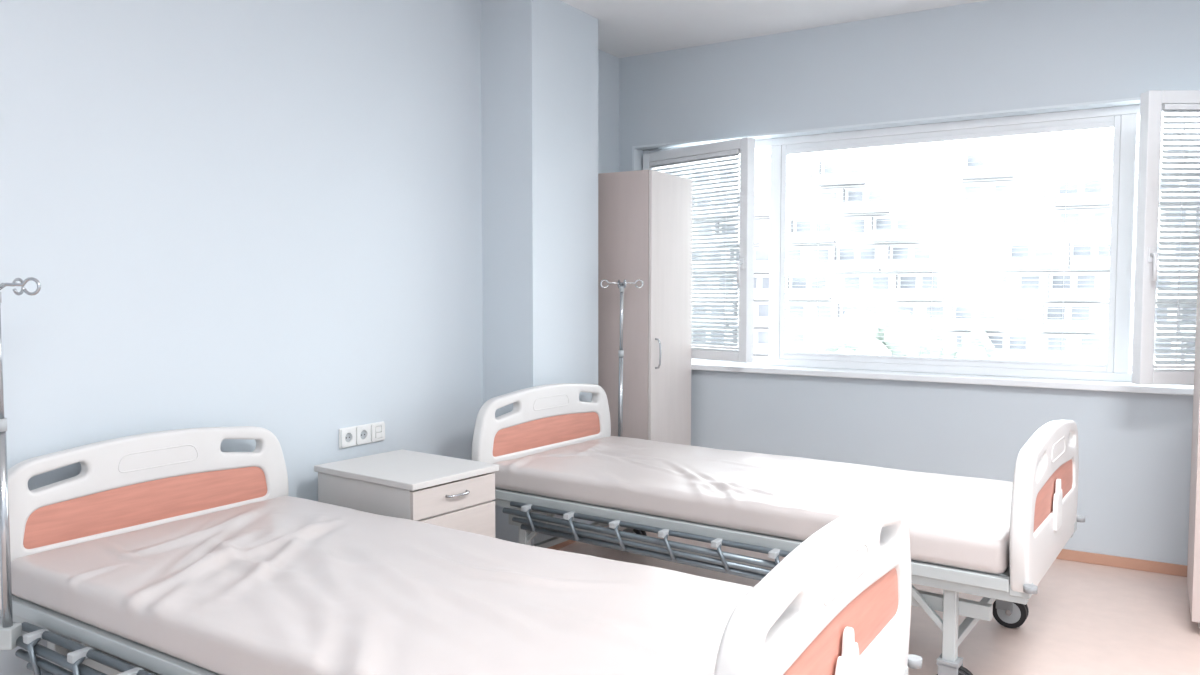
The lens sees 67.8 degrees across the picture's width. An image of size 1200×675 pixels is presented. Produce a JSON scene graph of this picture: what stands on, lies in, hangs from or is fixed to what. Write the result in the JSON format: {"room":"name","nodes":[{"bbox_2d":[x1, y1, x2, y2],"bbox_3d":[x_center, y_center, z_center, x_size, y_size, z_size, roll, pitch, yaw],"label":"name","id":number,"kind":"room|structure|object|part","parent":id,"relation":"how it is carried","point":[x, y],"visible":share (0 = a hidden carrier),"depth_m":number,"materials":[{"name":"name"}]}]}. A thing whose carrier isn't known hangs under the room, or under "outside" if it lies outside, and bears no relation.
{"room":"hospital room","nodes":[
{"label":"hospital room","id":0,"kind":"room"},
{"bbox_2d":[0,0,618,674],"bbox_3d":[-1.906,-0.215,2.821,0.150,2.930,7.520,2,4,32],"label":"wall","id":1,"kind":"structure","parent":0,"point":[267,214],"depth_m":3.50,"materials":[{"name":"blue paint"}]},
{"bbox_2d":[339,421,384,448],"bbox_3d":[-1.080,0.438,4.039,0.018,0.090,0.272,2,4,32],"label":"wall socket","id":2,"kind":"object","parent":1,"relation":"attached to","point":[372,432],"visible":1,"depth_m":4.03,"materials":[{"name":"plastic"}]},
{"bbox_3d":[-1.119,0.445,3.970,0.008,0.082,0.082,2,4,32],"label":"gang frame","id":3,"kind":"part","parent":2,"relation":"part of","materials":[{"name":"plastic"}]},
{"bbox_3d":[-1.072,0.441,4.046,0.008,0.082,0.082,2,4,32],"label":"gang frame","id":4,"kind":"part","parent":2,"relation":"part of","materials":[{"name":"plastic"}]},
{"bbox_3d":[-1.025,0.437,4.123,0.008,0.082,0.082,2,4,32],"label":"gang frame","id":5,"kind":"part","parent":2,"relation":"part of","materials":[{"name":"plastic"}]},
{"bbox_2d":[548,540,575,549],"bbox_3d":[-0.306,1.108,5.009,0.330,0.055,0.668,2,4,32],"label":"baseboard","id":6,"kind":"structure","parent":1,"relation":"attached to","point":[568,542],"depth_m":4.85,"materials":[{"name":"wood"}]},
{"bbox_2d":[480,0,597,544],"bbox_3d":[-0.318,-0.328,4.940,0.330,2.930,0.640,2,4,32],"label":"wall column","id":7,"kind":"structure","parent":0,"point":[539,58],"depth_m":4.70,"materials":[{"name":"blue paint"}]},
{"bbox_2d":[560,0,985,57],"bbox_3d":[0.336,-1.689,1.537,5.230,0.150,7.820,2,4,32],"label":"ceiling","id":8,"kind":"structure","parent":0,"point":[626,28],"depth_m":5.00,"materials":[{"name":"paint"}]},
{"bbox_2d":[558,525,1199,674],"bbox_3d":[0.336,1.372,1.700,5.230,0.120,7.820,2,4,32],"label":"floor","id":9,"kind":"structure","parent":0,"point":[1083,618],"depth_m":3.71,"materials":[{"name":"beige"}]},
{"bbox_2d":[314,449,498,537],"bbox_3d":[-0.787,0.865,3.692,0.624,0.680,0.470,2,4,37],"label":"nightstand","id":10,"kind":"object","parent":9,"relation":"on","point":[443,491],"visible":0.33,"depth_m":3.55,"materials":[{"name":"laminate"}]},
{"bbox_3d":[-0.573,0.624,3.520,0.018,0.111,0.444,2,4,37],"label":"drawer","id":11,"kind":"part","parent":10,"relation":"part of","materials":[{"name":"laminate"}]},
{"bbox_3d":[-0.573,0.896,3.534,0.018,0.419,0.444,2,4,37],"label":"cupboard door","id":12,"kind":"part","parent":10,"relation":"part of","materials":[{"name":"laminate"}]},
{"bbox_2d":[0,426,921,674],"bbox_3d":[-0.536,0.807,2.463,2.507,0.924,1.164,2,4,33],"label":"hospital bed","id":13,"kind":"object","parent":9,"relation":"on","point":[168,552],"visible":1,"depth_m":2.35,"materials":[{"name":"white fabric"}]},
{"bbox_2d":[0,277,40,649],"bbox_3d":[-1.659,0.351,2.478,0.177,1.035,0.177,3,4,45],"label":"pole","id":14,"kind":"object","parent":13,"relation":"attached to","point":[10,631],"visible":0.98,"depth_m":2.48,"materials":[{"name":"silver metal"}]},
{"bbox_3d":[-0.536,0.808,2.463,2.335,0.042,1.010,2,4,33],"label":"deck frame","id":15,"kind":"part","parent":13,"relation":"part of","materials":[{"name":"grey paint"}]},
{"bbox_3d":[-1.541,0.575,3.102,0.056,0.493,1.067,2,4,33],"label":"headboard","id":16,"kind":"part","parent":13,"relation":"part of","materials":[{"name":"beige plastic"}]},
{"bbox_3d":[-0.536,0.714,2.457,2.312,0.143,1.014,2,4,33],"label":"mattress","id":17,"kind":"part","parent":13,"relation":"part of","materials":[{"name":"white fabric"}]},
{"bbox_3d":[0.470,0.626,1.802,0.056,0.493,1.067,2,4,33],"label":"footboard","id":18,"kind":"part","parent":13,"relation":"part of","materials":[{"name":"beige plastic"}]},
{"bbox_2d":[598,170,691,444],"bbox_3d":[0.214,0.062,5.532,0.599,2.090,0.540,2,4,32],"label":"wardrobe","id":19,"kind":"object","parent":9,"relation":"on","point":[645,216],"visible":0.56,"depth_m":5.27,"materials":[{"name":"beige laminate"}]},
{"bbox_3d":[0.340,0.094,5.204,0.040,0.182,0.012,2,4,32],"label":"handle","id":20,"kind":"part","parent":19,"relation":"part of","materials":[{"name":"silver metal"}]},
{"bbox_3d":[0.429,0.035,5.399,0.018,2.018,0.536,2,4,32],"label":"door","id":21,"kind":"part","parent":19,"relation":"part of","materials":[{"name":"laminate"}]},
{"bbox_2d":[472,383,1084,674],"bbox_3d":[0.673,0.735,3.897,2.427,0.916,1.164,2,4,36],"label":"hospital bed","id":22,"kind":"object","parent":9,"relation":"on","point":[555,452],"visible":0.88,"depth_m":3.56,"materials":[{"name":"white fabric"}]},
{"bbox_3d":[-0.268,0.487,4.559,0.056,0.493,1.067,2,4,36],"label":"headboard","id":23,"kind":"part","parent":22,"relation":"part of","materials":[{"name":"beige plastic"}]},
{"bbox_2d":[600,279,642,436],"bbox_3d":[0.123,0.202,5.051,0.178,1.060,0.178,2,4,37],"label":"pole","id":24,"kind":"object","parent":22,"relation":"attached to","point":[621,285],"visible":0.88,"depth_m":5.04,"materials":[{"name":"silver metal"}]},
{"bbox_3d":[0.672,0.645,3.891,2.230,0.129,1.007,2,4,36],"label":"mattress","id":25,"kind":"part","parent":22,"relation":"part of","materials":[{"name":"white fabric"}]},
{"bbox_3d":[0.673,0.732,3.897,2.255,0.042,1.010,2,4,36],"label":"deck frame","id":26,"kind":"part","parent":22,"relation":"part of","materials":[{"name":"grey paint"}]},
{"bbox_3d":[1.614,0.559,3.213,0.056,0.493,1.067,2,4,36],"label":"footboard","id":27,"kind":"part","parent":22,"relation":"part of","materials":[{"name":"beige plastic"}]},
{"bbox_2d":[1187,225,1199,634],"bbox_3d":[2.804,0.162,3.637,0.619,2.090,0.550,2,4,32],"label":"wardrobe","id":28,"kind":"object","parent":9,"relation":"on","point":[1193,565],"visible":1,"depth_m":3.70,"materials":[{"name":"beige laminate"}]},
{"bbox_2d":[619,0,1199,564],"bbox_3d":[2.194,-0.311,4.634,5.230,2.930,0.730,2,4,32],"label":"wall","id":29,"kind":"structure","parent":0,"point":[1134,477],"depth_m":4.86,"materials":[{"name":"blue paint"}]},
{"bbox_2d":[651,154,739,346],"bbox_3d":[0.587,-0.539,5.649,0.019,1.161,0.740,-3,4,-42],"label":"blind","id":30,"kind":"object","parent":29,"relation":"attached to","point":[698,157],"depth_m":5.52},
{"bbox_3d":[0.585,-0.534,5.647,0.124,1.338,0.885,-3,4,-42],"label":"sash","id":31,"kind":"part","parent":29,"relation":"part of","materials":[{"name":"white plastic"}]},
{"bbox_3d":[0.832,-0.387,5.319,0.044,0.129,0.022,-3,4,-42],"label":"handle","id":32,"kind":"part","parent":29,"relation":"part of","materials":[{"name":"plastic"}]},
{"bbox_3d":[0.851,-0.444,5.335,0.010,0.070,0.026,-3,4,-42],"label":"handle plate","id":33,"kind":"part","parent":29,"relation":"part of","materials":[{"name":"plastic"}]},
{"bbox_2d":[632,97,1163,381],"bbox_3d":[1.931,-0.505,5.037,3.850,1.415,0.302,2,4,32],"label":"window","id":34,"kind":"structure","parent":29,"relation":"attached to","point":[1124,118],"depth_m":4.91,"materials":[{"name":"plastic"}]},
{"bbox_3d":[1.893,-0.501,5.062,1.800,1.313,0.050,2,4,32],"label":"fixed pane frame","id":35,"kind":"part","parent":34,"relation":"part of","materials":[{"name":"plastic"}]},
{"bbox_2d":[691,362,1193,395],"bbox_3d":[1.911,0.220,5.043,3.890,0.035,0.340,2,4,32],"label":"window sill","id":36,"kind":"structure","parent":29,"relation":"attached to","point":[1114,386],"depth_m":4.86,"materials":[{"name":"white plastic"}]},
{"bbox_2d":[784,352,1106,366],"bbox_3d":[1.884,0.119,5.079,1.740,0.014,0.024,2,4,32],"label":"blind","id":37,"kind":"object","parent":29,"relation":"attached to","point":[798,353],"depth_m":5.01,"materials":[{"name":"white metal"}]},
{"bbox_2d":[784,127,1113,362],"bbox_3d":[1.884,-0.496,5.047,1.740,1.204,0.021,2,4,32],"label":"blind","id":38,"kind":"object","parent":29,"relation":"attached to","point":[1113,127],"visible":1,"depth_m":4.99,"materials":[{"name":"plastic"}]},
{"bbox_2d":[817,136,1067,362],"bbox_3d":[1.878,-0.494,5.037,1.324,1.223,0.002,2,4,32],"label":"blind cords","id":39,"kind":"object","parent":38,"relation":"attached to","point":[1067,136],"depth_m":5.01,"materials":[{"name":"white fabric"}]},
{"bbox_2d":[786,121,1113,153],"bbox_3d":[1.884,-1.113,5.014,1.740,0.025,0.028,2,4,32],"label":"blind headrail","id":40,"kind":"object","parent":38,"relation":"attached to","point":[1103,124],"depth_m":4.95,"materials":[{"name":"white metal"}]},
{"bbox_2d":[1056,549,1186,576],"bbox_3d":[2.224,1.122,4.760,4.930,0.055,0.014,2,4,32],"label":"baseboard","id":41,"kind":"structure","parent":29,"relation":"attached to","point":[1065,554],"depth_m":4.50,"materials":[{"name":"wood"}]},
{"bbox_3d":[2.514,-0.377,4.072,0.026,0.070,0.010,0,3,1],"label":"handle plate","id":42,"kind":"part","parent":29,"relation":"part of","materials":[{"name":"plastic"}]},
{"bbox_3d":[2.512,-0.320,4.048,0.022,0.129,0.044,0,3,1],"label":"handle","id":43,"kind":"part","parent":29,"relation":"part of","materials":[{"name":"plastic"}]},
{"bbox_3d":[2.934,-0.451,4.077,0.900,1.338,0.124,0,3,1],"label":"sash","id":44,"kind":"part","parent":29,"relation":"part of","materials":[{"name":"white plastic"}]},
{"bbox_2d":[1154,110,1199,363],"bbox_3d":[2.934,-0.456,4.080,0.755,1.161,0.019,0,3,1],"label":"blind","id":45,"kind":"object","parent":29,"relation":"attached to","point":[1184,122],"depth_m":4.08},
{"bbox_2d":[692,164,1199,364],"bbox_3d":[35.926,-5.885,88.848,90.500,21.970,0.080,1,3,24],"label":"parapet","id":46,"kind":"object","parent":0,"point":[1103,196],"depth_m":90.08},
{"label":"outside","id":47,"kind":"structure","parent":0,"visible":0},
{"bbox_3d":[48.659,3.810,127.186,450.000,0.300,253.000,2,4,32],"label":"ground","id":48,"kind":"structure","parent":47,"visible":0},
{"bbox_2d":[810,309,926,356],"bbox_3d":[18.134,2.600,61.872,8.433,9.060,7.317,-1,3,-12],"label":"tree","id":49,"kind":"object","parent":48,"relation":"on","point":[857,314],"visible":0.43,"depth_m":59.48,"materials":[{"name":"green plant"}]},
{"bbox_2d":[656,130,1199,369],"bbox_3d":[38.626,-7.346,96.835,92.000,25.200,14.000,1,3,24],"label":"facade","id":50,"kind":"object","parent":48,"relation":"on","point":[761,227],"visible":0.11,"depth_m":89.82,"materials":[{"name":"paint"}]},
{"bbox_2d":[670,147,1199,370],"bbox_3d":[36.413,-6.642,90.174,89.500,23.100,0.095,1,3,24],"label":"windows","id":51,"kind":"structure","parent":50,"relation":"attached to","point":[795,311],"depth_m":89.93,"materials":[{"name":"glass"}]},
{"bbox_2d":[670,138,1199,366],"bbox_3d":[35.523,-6.690,89.758,92.000,23.840,1.502,1,3,24],"label":"balcony slabs","id":52,"kind":"object","parent":50,"relation":"attached to","point":[819,161],"visible":0.29,"depth_m":90.26},
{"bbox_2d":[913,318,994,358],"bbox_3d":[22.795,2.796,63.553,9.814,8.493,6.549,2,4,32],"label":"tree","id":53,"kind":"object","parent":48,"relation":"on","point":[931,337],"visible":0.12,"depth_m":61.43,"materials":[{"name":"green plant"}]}
]}

